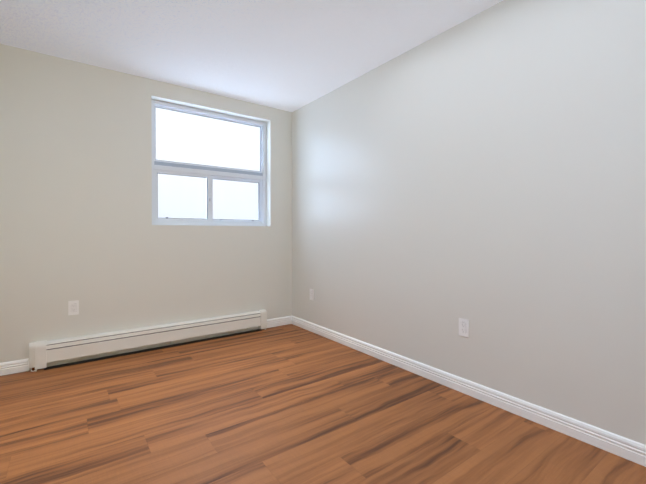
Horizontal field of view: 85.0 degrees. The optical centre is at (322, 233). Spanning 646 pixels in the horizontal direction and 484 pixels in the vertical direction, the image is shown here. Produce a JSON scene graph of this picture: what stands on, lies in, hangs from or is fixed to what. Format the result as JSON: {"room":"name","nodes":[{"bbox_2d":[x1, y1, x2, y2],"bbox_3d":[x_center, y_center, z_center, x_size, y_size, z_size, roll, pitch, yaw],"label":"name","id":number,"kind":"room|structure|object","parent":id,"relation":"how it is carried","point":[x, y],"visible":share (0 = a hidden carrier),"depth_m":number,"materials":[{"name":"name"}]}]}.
{"room":"empty bedroom","nodes":[
{"label":"empty bedroom","id":0,"kind":"room"},
{"bbox_2d":[0,44,291,369],"bbox_3d":[-1.770,-0.181,3.196,3.310,2.440,0.260,0,0,-36],"label":"wall","id":1,"kind":"structure","parent":0,"point":[75,180],"depth_m":2.98,"materials":[{"name":"white paint"}]},
{"bbox_2d":[0,358,28,375],"bbox_3d":[-2.519,0.995,2.485,0.684,0.094,0.019,0,0,-36],"label":"baseboard","id":2,"kind":"structure","parent":1,"relation":"attached to","point":[17,366],"depth_m":2.63,"materials":[{"name":"white paint"}]},
{"bbox_2d":[68,300,78,315],"bbox_3d":[-2.018,0.598,2.852,0.070,0.115,0.007,0,0,-36],"label":"electrical outlet","id":3,"kind":"object","parent":1,"relation":"attached to","point":[73,307],"visible":1,"depth_m":2.85,"materials":[{"name":"white plastic"}]},
{"bbox_2d":[151,99,265,225],"bbox_3d":[-1.177,-0.655,3.697,1.243,1.204,0.208,0,0,-36],"label":"window","id":4,"kind":"structure","parent":1,"relation":"in","point":[209,173],"depth_m":3.60,"materials":[{"name":"white plastic"}]},
{"bbox_2d":[267,316,291,327],"bbox_3d":[-0.508,0.988,3.957,0.331,0.094,0.016,0,0,-36],"label":"baseboard","id":5,"kind":"structure","parent":1,"relation":"attached to","point":[280,321],"depth_m":3.96,"materials":[{"name":"white paint"}]},
{"bbox_2d":[0,0,502,111],"bbox_3d":[-0.200,-1.467,1.266,3.570,0.150,5.220,0,0,-36],"label":"ceiling","id":6,"kind":"structure","parent":0,"point":[290,55],"depth_m":2.50,"materials":[{"name":"white paint"}]},
{"bbox_2d":[0,324,645,483],"bbox_3d":[-0.200,1.108,1.278,3.570,0.120,5.220,0,0,-36],"label":"floor","id":7,"kind":"structure","parent":0,"point":[289,404],"depth_m":1.91,"materials":[{"name":"wood"}]},
{"bbox_2d":[29,309,266,371],"bbox_3d":[-1.423,0.932,3.248,1.977,0.214,0.072,0,0,-36],"label":"heater","id":8,"kind":"object","parent":7,"relation":"on","point":[43,353],"visible":1,"depth_m":3.08,"materials":[{"name":"white metal"}]},
{"bbox_2d":[292,0,645,444],"bbox_3d":[1.135,-0.176,2.250,0.260,2.440,5.220,0,0,-36],"label":"wall","id":9,"kind":"structure","parent":0,"point":[483,172],"depth_m":2.13,"materials":[{"name":"white paint"}]},
{"bbox_2d":[310,289,313,300],"bbox_3d":[-0.122,0.644,3.743,0.007,0.115,0.070,0,0,-36],"label":"electrical outlet","id":10,"kind":"object","parent":9,"relation":"attached to","point":[311,294],"visible":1,"depth_m":3.73,"materials":[{"name":"white plastic"}]},
{"bbox_2d":[459,318,468,337],"bbox_3d":[0.924,0.615,2.316,0.007,0.115,0.070,0,0,-36],"label":"electrical outlet","id":11,"kind":"object","parent":9,"relation":"attached to","point":[464,327],"visible":1,"depth_m":2.31,"materials":[{"name":"white plastic"}]},
{"bbox_2d":[292,316,645,466],"bbox_3d":[1.026,0.997,2.175,0.016,0.094,4.702,0,0,-36],"label":"baseboard","id":12,"kind":"structure","parent":9,"relation":"attached to","point":[622,447],"depth_m":2.09,"materials":[{"name":"white paint"}]}
]}

